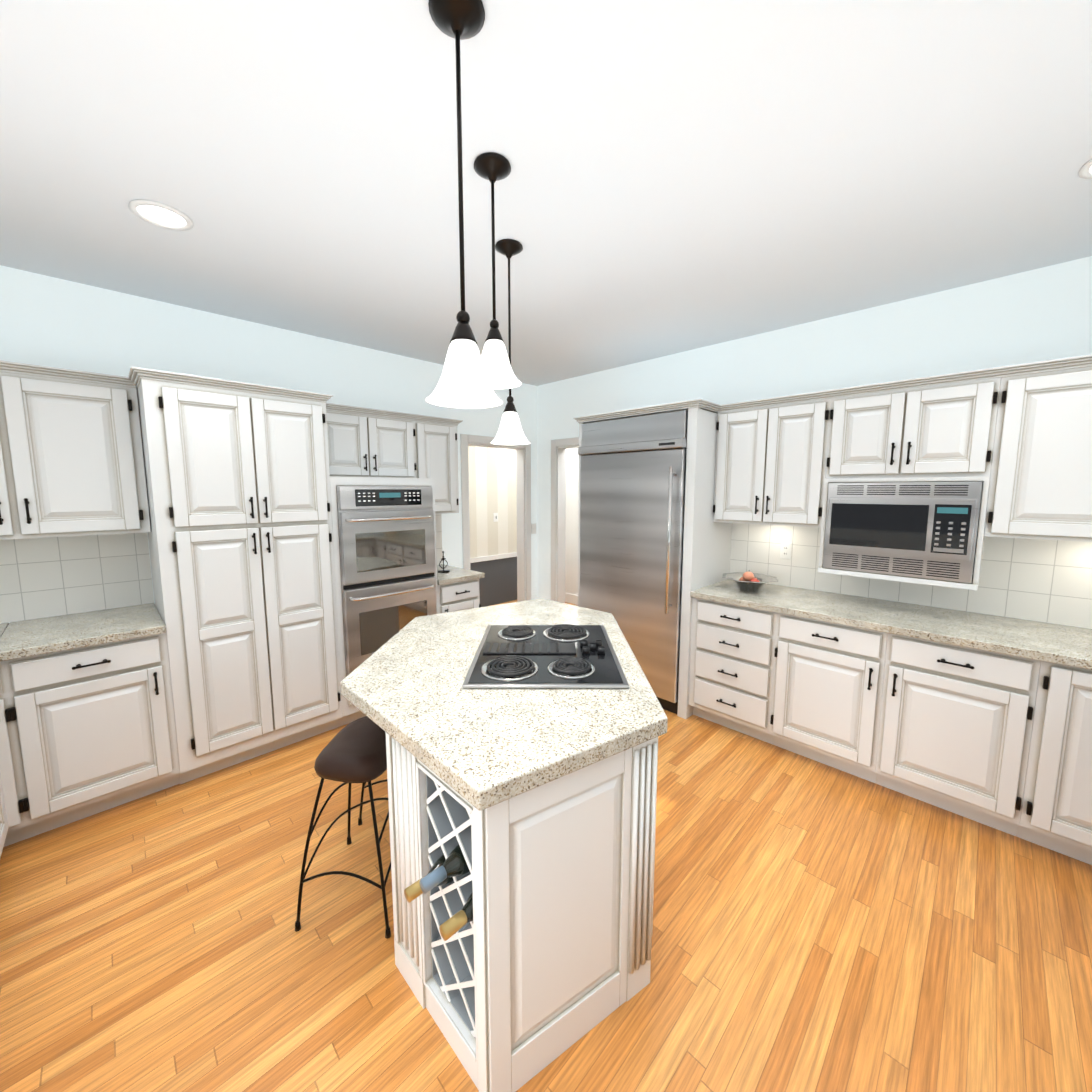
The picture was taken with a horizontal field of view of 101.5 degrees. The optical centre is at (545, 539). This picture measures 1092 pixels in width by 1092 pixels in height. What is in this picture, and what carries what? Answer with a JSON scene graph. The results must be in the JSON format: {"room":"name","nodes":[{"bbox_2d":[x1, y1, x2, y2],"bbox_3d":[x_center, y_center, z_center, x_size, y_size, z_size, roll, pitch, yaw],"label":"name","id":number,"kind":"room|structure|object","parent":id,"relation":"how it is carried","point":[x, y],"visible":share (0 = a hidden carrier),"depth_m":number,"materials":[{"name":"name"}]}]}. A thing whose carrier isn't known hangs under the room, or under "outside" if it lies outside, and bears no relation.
{"room":"kitchen","nodes":[
{"label":"kitchen","id":0,"kind":"room"},
{"bbox_2d":[0,265,535,623],"bbox_3d":[-2.492,-0.047,2.643,6.890,2.700,0.120,-6,9,-45],"label":"wall","id":1,"kind":"structure","parent":0,"point":[45,320],"depth_m":2.83,"materials":[{"name":"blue paint"}]},
{"bbox_2d":[0,360,150,539],"bbox_3d":[-2.573,-0.409,2.175,0.894,0.784,0.358,-6,9,-45],"label":"upper cabinet","id":2,"kind":"object","parent":1,"relation":"attached to","point":[71,458],"depth_m":2.17,"materials":[{"name":"white wood"}]},
{"bbox_2d":[0,532,153,622],"bbox_3d":[-2.827,0.207,2.240,1.268,0.452,0.007,-6,9,-45],"label":"backsplash","id":3,"kind":"structure","parent":1,"relation":"attached to","point":[44,577],"depth_m":2.46,"materials":[{"name":"tile"}]},
{"bbox_2d":[326,403,462,513],"bbox_3d":[-1.231,-0.582,3.482,1.175,0.774,0.392,-6,9,-45],"label":"upper cabinet","id":4,"kind":"object","parent":1,"relation":"attached to","point":[366,442],"visible":0.65,"depth_m":3.35,"materials":[{"name":"white wood"}]},
{"bbox_2d":[435,514,442,564],"bbox_3d":[-1.108,-0.002,3.946,0.429,0.482,0.007,-6,9,-45],"label":"backsplash","id":5,"kind":"structure","parent":1,"relation":"attached to","point":[438,517],"depth_m":4.07,"materials":[{"name":"tile"}]},
{"bbox_2d":[460,434,578,604],"bbox_3d":[-0.052,0.058,4.309,1.116,2.115,1.246,-6,9,-45],"label":"door frame","id":6,"kind":"structure","parent":1,"relation":"attached to","point":[558,476],"depth_m":4.65,"materials":[{"name":"white paint"}]},
{"bbox_2d":[531,523,535,533],"bbox_3d":[-0.131,-0.123,4.912,0.068,0.114,0.015,-6,9,-45],"label":"light switch","id":7,"kind":"object","parent":1,"relation":"attached to","point":[533,528],"visible":1,"depth_m":4.91,"materials":[{"name":"white plastic"}]},
{"bbox_2d":[468,446,516,606],"bbox_3d":[-1.086,-0.399,5.744,4.650,2.700,0.095,-6,9,-45],"label":"wall","id":8,"kind":"structure","parent":0,"point":[492,490],"depth_m":6.11,"materials":[{"name":"paint"}]},
{"bbox_2d":[493,513,497,521],"bbox_3d":[-0.686,-0.310,6.112,0.080,0.120,0.014,-6,9,-45],"label":"light switch","id":9,"kind":"object","parent":8,"relation":"attached to","point":[495,517],"visible":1,"depth_m":6.11,"materials":[{"name":"white plastic"}]},
{"bbox_2d":[0,600,1091,1091],"bbox_3d":[-0.484,1.376,2.299,9.020,0.050,6.230,-6,9,-45],"label":"floor","id":10,"kind":"structure","parent":0,"point":[818,926],"depth_m":1.57,"materials":[{"name":"brown wood"}]},
{"bbox_2d":[0,773,7,857],"bbox_3d":[-2.416,1.001,1.495,0.696,0.876,0.528,-6,9,-45],"label":"base cabinet","id":11,"kind":"object","parent":10,"relation":"on","point":[3,824],"visible":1,"depth_m":1.82,"materials":[{"name":"white wood"}]},
{"bbox_2d":[0,603,165,660],"bbox_3d":[-1.954,0.555,1.365,1.318,0.040,2.527,-6,9,-45],"label":"countertop","id":12,"kind":"structure","parent":11,"relation":"on","point":[28,638],"depth_m":2.19,"materials":[{"name":"stone"}]},
{"bbox_2d":[0,656,55,846],"bbox_3d":[-2.700,0.943,2.009,0.608,0.876,0.628,-6,9,-45],"label":"base cabinet","id":13,"kind":"object","parent":10,"relation":"on","point":[26,783],"depth_m":1.97,"materials":[{"name":"white wood"}]},
{"bbox_2d":[32,633,179,827],"bbox_3d":[-2.373,0.906,2.334,0.608,0.876,0.628,-6,9,-45],"label":"base cabinet","id":14,"kind":"object","parent":10,"relation":"on","point":[87,731],"depth_m":2.16,"materials":[{"name":"white wood"}]},
{"bbox_2d":[128,366,342,783],"bbox_3d":[-1.845,0.205,2.754,0.912,2.174,0.672,-6,9,-45],"label":"pantry","id":15,"kind":"object","parent":10,"relation":"on","point":[240,534],"visible":1,"depth_m":2.48,"materials":[{"name":"white wood"}]},
{"bbox_2d":[295,716,390,938],"bbox_3d":[-0.733,1.085,1.793,0.362,0.641,0.452,0,6,2],"label":"stool","id":16,"kind":"object","parent":10,"relation":"on","point":[353,752],"visible":0.69,"depth_m":1.63,"materials":[{"name":"black leather"}]},
{"bbox_2d":[358,779,387,825],"bbox_3d":[-0.718,1.027,2.306,0.362,0.641,0.452,0,6,2],"label":"stool","id":17,"kind":"object","parent":10,"relation":"on","point":[361,801],"visible":0.08,"depth_m":2.14,"materials":[{"name":"black metal"}]},
{"bbox_2d":[330,477,437,726],"bbox_3d":[-1.267,0.390,3.318,0.739,1.680,0.726,-6,9,-45],"label":"double oven","id":18,"kind":"object","parent":10,"relation":"on","point":[384,546],"visible":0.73,"depth_m":3.02,"materials":[{"name":"silver metal"}]},
{"bbox_2d":[437,579,480,613],"bbox_3d":[-0.887,0.742,3.786,0.399,0.875,0.662,-6,9,-45],"label":"base cabinet","id":19,"kind":"object","parent":10,"relation":"on","point":[459,596],"visible":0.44,"depth_m":3.53,"materials":[{"name":"white wood"}]},
{"bbox_2d":[437,564,484,584],"bbox_3d":[-0.883,0.284,3.752,0.429,0.040,0.642,-6,9,-45],"label":"countertop","id":20,"kind":"structure","parent":19,"relation":"on","point":[455,574],"depth_m":3.61,"materials":[{"name":"stone"}]},
{"bbox_2d":[438,551,449,572],"bbox_3d":[-0.855,0.179,3.718,0.100,0.174,0.100,-6,9,-45],"label":"scroll ornament","id":21,"kind":"object","parent":20,"relation":"on","point":[443,570],"visible":1,"depth_m":3.71,"materials":[{"name":"black metal"}]},
{"bbox_2d":[340,598,667,1091],"bbox_3d":[-0.096,0.923,1.997,1.403,0.918,1.508,-6,9,-45],"label":"kitchen island","id":22,"kind":"object","parent":10,"relation":"on","point":[538,805],"visible":0.9,"depth_m":1.29,"materials":[{"name":"white wood"}]},
{"bbox_2d":[404,854,453,902],"bbox_3d":[-0.267,0.954,1.321,0.314,0.076,0.076,-6,9,-45],"label":"wine bottle","id":23,"kind":"object","parent":22,"relation":"in","point":[413,891],"visible":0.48,"depth_m":1.23,"materials":[{"name":"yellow glass"}]},
{"bbox_2d":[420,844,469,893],"bbox_3d":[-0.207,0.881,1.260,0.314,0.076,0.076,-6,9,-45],"label":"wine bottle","id":24,"kind":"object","parent":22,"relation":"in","point":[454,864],"visible":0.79,"depth_m":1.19,"materials":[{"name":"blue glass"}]},
{"bbox_2d":[439,892,472,940],"bbox_3d":[-0.146,0.966,1.219,0.314,0.076,0.076,-6,9,-45],"label":"wine bottle","id":25,"kind":"object","parent":22,"relation":"in","point":[454,923],"visible":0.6,"depth_m":1.13,"materials":[{"name":"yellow glass"}]},
{"bbox_2d":[340,598,667,810],"bbox_3d":[-0.096,0.492,1.948,1.403,0.052,1.508,-6,9,-45],"label":"island countertop","id":26,"kind":"structure","parent":22,"relation":"on","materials":[{"name":"stone"}]},
{"bbox_2d":[462,624,628,687],"bbox_3d":[-0.001,0.452,1.876,0.575,0.038,0.686,0,6,0],"label":"cooktop","id":27,"kind":"object","parent":26,"relation":"in","point":[548,656],"visible":1,"depth_m":1.75,"materials":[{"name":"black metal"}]},
{"bbox_2d":[578,410,687,713],"bbox_3d":[0.801,0.141,3.559,0.730,2.120,0.906,-6,9,-45],"label":"refrigerator","id":28,"kind":"object","parent":10,"relation":"on","point":[632,490],"visible":0.73,"depth_m":3.25,"materials":[{"name":"silver metal"}]},
{"bbox_2d":[573,398,731,718],"bbox_3d":[0.834,0.113,3.567,0.668,2.174,1.082,-6,9,-45],"label":"surround","id":29,"kind":"object","parent":10,"relation":"on","point":[706,549],"visible":0.48,"depth_m":3.07,"materials":[{"name":"white wood"}]},
{"bbox_2d":[688,482,1091,864],"bbox_3d":[2.094,0.490,2.345,0.662,1.700,2.546,-6,9,-45],"label":"base cabinet","id":30,"kind":"object","parent":10,"relation":"on","point":[1001,742],"visible":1,"depth_m":2.31,"materials":[{"name":"white wood"}]},
{"bbox_2d":[780,542,791,558],"bbox_3d":[1.694,0.076,3.155,0.008,0.114,0.070,-6,9,-45],"label":"outlet","id":31,"kind":"object","parent":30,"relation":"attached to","point":[785,551],"visible":1,"depth_m":3.15,"materials":[{"name":"white plastic"}]},
{"bbox_2d":[0,0,1091,385],"bbox_3d":[-0.484,-1.357,1.989,9.020,0.050,6.230,-6,9,-45],"label":"ceiling","id":32,"kind":"structure","parent":0,"point":[688,174],"depth_m":1.50,"materials":[{"name":"white paint"}]},
{"bbox_2d":[128,199,193,230],"bbox_3d":[-1.548,-1.305,1.799,0.200,0.010,0.200,-6,9,-45],"label":"recessed light","id":33,"kind":"object","parent":32,"relation":"in","point":[159,214],"visible":1,"depth_m":1.79,"materials":[{"name":"white paint"}]},
{"bbox_2d":[426,0,502,408],"bbox_3d":[-0.204,-0.785,1.075,0.192,0.879,0.192,-6,9,-45],"label":"pendant light","id":34,"kind":"object","parent":32,"relation":"hanging from","point":[463,382],"visible":1,"depth_m":1.07,"materials":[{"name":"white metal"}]},
{"bbox_2d":[474,152,521,388],"bbox_3d":[-0.183,-0.921,1.565,0.192,0.719,0.192,-6,9,-45],"label":"pendant light","id":35,"kind":"object","parent":32,"relation":"hanging from","point":[492,167],"visible":0.94,"depth_m":1.55,"materials":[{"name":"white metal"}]},
{"bbox_2d":[491,239,529,444],"bbox_3d":[-0.169,-0.899,2.080,0.192,0.879,0.192,-6,9,-45],"label":"pendant light","id":36,"kind":"object","parent":32,"relation":"hanging from","point":[510,431],"visible":0.98,"depth_m":2.07,"materials":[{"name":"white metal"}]},
{"bbox_2d":[1079,159,1091,178],"bbox_3d":[1.924,-1.269,1.483,0.200,0.010,0.200,-6,9,-45],"label":"recessed light","id":37,"kind":"object","parent":32,"relation":"in","point":[1085,171],"visible":1,"depth_m":1.54,"materials":[{"name":"white paint"}]},
{"bbox_2d":[565,448,578,594],"bbox_3d":[1.175,-0.359,5.393,0.050,2.700,3.550,-6,9,-45],"label":"wall","id":38,"kind":"structure","parent":0,"point":[572,457],"depth_m":6.19,"materials":[{"name":"paint"}]},
{"bbox_2d":[536,256,1091,628],"bbox_3d":[1.602,-0.123,3.317,0.140,2.700,4.650,-6,9,-45],"label":"wall","id":39,"kind":"structure","parent":0,"point":[1038,314],"depth_m":2.80,"materials":[{"name":"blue paint"}]},
{"bbox_2d":[713,398,830,527],"bbox_3d":[1.529,-0.489,2.995,0.392,0.760,0.679,-6,9,-45],"label":"upper cabinet","id":40,"kind":"object","parent":39,"relation":"attached to","point":[770,465],"visible":1,"depth_m":2.85,"materials":[{"name":"white wood"}]},
{"bbox_2d":[818,476,989,590],"bbox_3d":[2.018,-0.069,2.552,0.390,0.564,0.699,-6,9,-45],"label":"microwave","id":41,"kind":"object","parent":39,"relation":"attached to","point":[919,530],"visible":1,"depth_m":2.38,"materials":[{"name":"silver metal"}]},
{"bbox_2d":[826,377,1000,478],"bbox_3d":[2.017,-0.581,2.493,0.392,0.465,0.699,-6,9,-45],"label":"upper cabinet","id":42,"kind":"object","parent":39,"relation":"attached to","point":[945,430],"visible":1,"depth_m":2.34,"materials":[{"name":"white wood"}]},
{"bbox_2d":[984,354,1091,541],"bbox_3d":[2.586,-0.385,1.967,0.358,0.784,0.874,-6,9,-45],"label":"upper cabinet","id":43,"kind":"object","parent":39,"relation":"attached to","point":[1040,485],"depth_m":2.03,"materials":[{"name":"white wood"}]},
{"bbox_3d":[1.133,1.157,0.125,5.247,0.875,0.677,-6,9,-45],"label":"base cabinet","id":44,"kind":"object","parent":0,"visible":0},
{"bbox_2d":[690,579,1091,669],"bbox_3d":[1.869,0.417,2.577,0.642,0.040,1.890,-6,9,-45],"label":"countertop","id":45,"kind":"structure","parent":44,"relation":"on","point":[1054,643],"depth_m":2.28,"materials":[{"name":"stone"}]},
{"bbox_2d":[722,570,777,590],"bbox_3d":[1.394,0.272,3.059,0.371,0.138,0.371,-6,9,-45],"label":"fruit bowl","id":46,"kind":"object","parent":45,"relation":"on","point":[748,581],"visible":1,"depth_m":3.02,"materials":[{"name":"silver metal"}]}
]}

